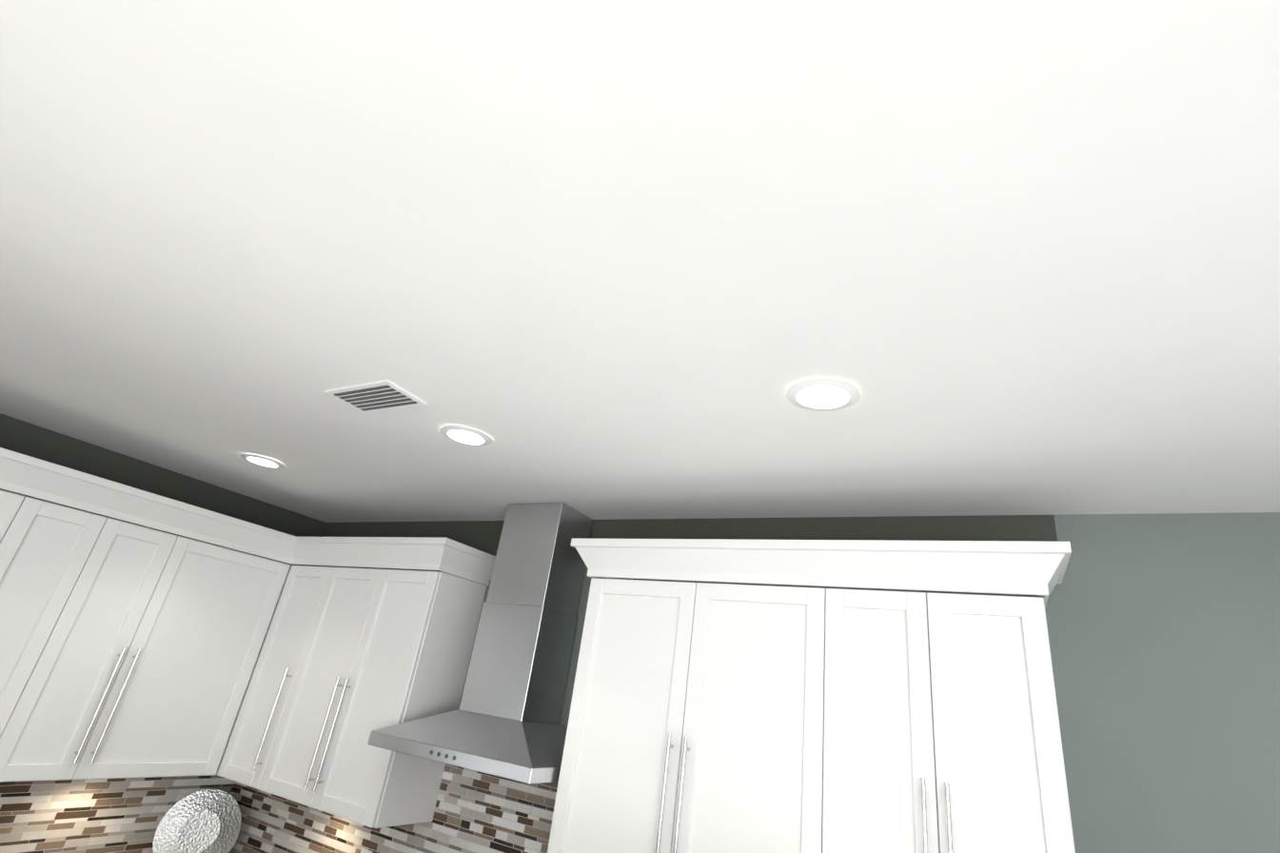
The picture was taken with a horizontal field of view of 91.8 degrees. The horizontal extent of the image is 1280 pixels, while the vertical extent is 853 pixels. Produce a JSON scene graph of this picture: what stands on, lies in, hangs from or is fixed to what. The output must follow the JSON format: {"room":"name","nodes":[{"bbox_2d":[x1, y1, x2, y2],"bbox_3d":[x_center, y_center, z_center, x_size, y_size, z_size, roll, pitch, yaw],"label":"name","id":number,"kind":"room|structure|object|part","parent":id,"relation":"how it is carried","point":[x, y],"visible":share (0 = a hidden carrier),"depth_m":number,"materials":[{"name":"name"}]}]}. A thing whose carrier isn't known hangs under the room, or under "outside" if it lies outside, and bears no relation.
{"room":"kitchen","nodes":[
{"label":"kitchen","id":0,"kind":"room"},
{"bbox_2d":[0,413,326,566],"bbox_3d":[-2.936,1.317,2.443,0.100,2.770,3.000,-5,-27,28],"label":"wall","id":1,"kind":"structure","parent":0,"point":[26,438],"depth_m":3.21,"materials":[{"name":"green paint"}]},
{"bbox_2d":[0,485,129,786],"bbox_3d":[-2.745,0.770,2.413,0.347,1.050,0.728,-5,-27,28],"label":"upper cabinet","id":2,"kind":"object","parent":1,"relation":"attached to","point":[54,557],"depth_m":2.56,"materials":[{"name":"white paint"}]},
{"bbox_2d":[3,519,163,786],"bbox_3d":[-2.534,0.957,2.770,0.347,1.050,0.419,-5,-27,28],"label":"upper cabinet","id":3,"kind":"object","parent":1,"relation":"attached to","point":[36,762],"depth_m":2.68,"materials":[{"name":"white paint"}]},
{"bbox_2d":[49,527,289,789],"bbox_3d":[-2.305,1.132,3.095,0.409,1.050,0.685,-5,-27,28],"label":"upper cabinet","id":4,"kind":"object","parent":1,"relation":"attached to","point":[150,678],"depth_m":2.98,"materials":[{"name":"white paint"}]},
{"bbox_2d":[152,788,241,852],"bbox_3d":[-2.210,2.027,3.101,0.270,0.363,0.270,-5,-27,28],"label":"decorative plate","id":5,"kind":"object","parent":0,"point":[206,820],"visible":1,"depth_m":3.13,"materials":[{"name":"silver metal"}]},
{"bbox_2d":[0,0,1279,522],"bbox_3d":[-0.409,-1.379,-0.957,8.200,0.100,8.200,-5,-27,28],"label":"ceiling","id":6,"kind":"structure","parent":0,"point":[624,259],"depth_m":1.17,"materials":[{"name":"white paint"}]},
{"bbox_2d":[240,453,284,468],"bbox_3d":[-1.753,0.164,2.882,0.184,0.007,0.184,-5,-27,28],"label":"recessed light","id":7,"kind":"object","parent":6,"relation":"in","point":[263,461],"visible":0.96,"depth_m":2.86,"materials":[{"name":"white paint"}]},
{"bbox_2d":[324,379,427,413],"bbox_3d":[-0.853,-0.093,1.998,0.300,0.009,0.160,-5,-27,28],"label":"ceiling vent","id":8,"kind":"object","parent":6,"relation":"in","point":[394,385],"depth_m":1.98,"materials":[{"name":"white metal"}]},
{"bbox_3d":[-0.853,-0.089,1.997,0.260,0.002,0.124,-5,-27,28],"label":"ceiling air vent louvers","id":9,"kind":"part","parent":8,"relation":"part of","materials":[{"name":"white metal"}]},
{"bbox_2d":[440,425,492,446],"bbox_3d":[-0.621,0.037,2.214,0.184,0.007,0.184,-5,-27,28],"label":"recessed light","id":10,"kind":"object","parent":6,"relation":"in","point":[465,435],"visible":1,"depth_m":2.20,"materials":[{"name":"white paint"}]},
{"bbox_2d":[786,377,860,411],"bbox_3d":[0.468,-0.077,1.590,0.184,0.007,0.184,-5,-27,28],"label":"recessed light","id":11,"kind":"object","parent":6,"relation":"in","point":[817,394],"visible":0.92,"depth_m":1.58,"materials":[{"name":"white paint"}]},
{"bbox_2d":[311,512,1279,852],"bbox_3d":[1.284,1.586,1.652,8.000,2.770,0.100,-5,-27,28],"label":"wall","id":12,"kind":"structure","parent":0,"point":[1164,638],"depth_m":1.88,"materials":[{"name":"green paint"}]},
{"bbox_2d":[209,534,346,797],"bbox_3d":[-1.784,1.232,3.326,0.429,1.190,0.408,-5,-27,28],"label":"upper cabinet","id":13,"kind":"object","parent":12,"relation":"attached to","point":[253,735],"depth_m":3.22,"materials":[{"name":"white paint"}]},
{"bbox_2d":[360,847,372,852],"bbox_3d":[-1.275,2.021,2.857,0.072,0.120,0.004,-5,-27,28],"label":"outlet","id":14,"kind":"object","parent":12,"relation":"attached to","point":[364,850],"visible":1,"depth_m":2.87,"materials":[{"name":"white plastic"}]},
{"bbox_2d":[262,538,495,835],"bbox_3d":[-1.310,1.202,3.100,0.859,1.190,0.346,-5,-27,28],"label":"upper cabinet","id":15,"kind":"object","parent":12,"relation":"attached to","point":[390,647],"depth_m":2.91,"materials":[{"name":"white paint"}]},
{"bbox_2d":[367,502,591,784],"bbox_3d":[-0.561,0.867,2.728,0.836,1.091,0.488,-5,-27,28],"label":"range hood","id":16,"kind":"object","parent":12,"relation":"attached to","point":[503,720],"visible":0.94,"depth_m":2.65,"materials":[{"name":"silver metal"}]},
{"bbox_2d":[540,538,848,852],"bbox_3d":[0.256,1.058,2.248,1.000,1.190,0.346,-5,-27,28],"label":"upper cabinet","id":17,"kind":"object","parent":12,"relation":"attached to","point":[704,717],"depth_m":2.11,"materials":[{"name":"white paint"}]},
{"bbox_2d":[848,539,1075,852],"bbox_3d":[0.887,1.000,1.904,0.679,1.190,0.346,-5,-27,28],"label":"upper cabinet","id":18,"kind":"object","parent":12,"relation":"attached to","point":[955,743],"depth_m":1.79,"materials":[{"name":"white paint"}]}
]}

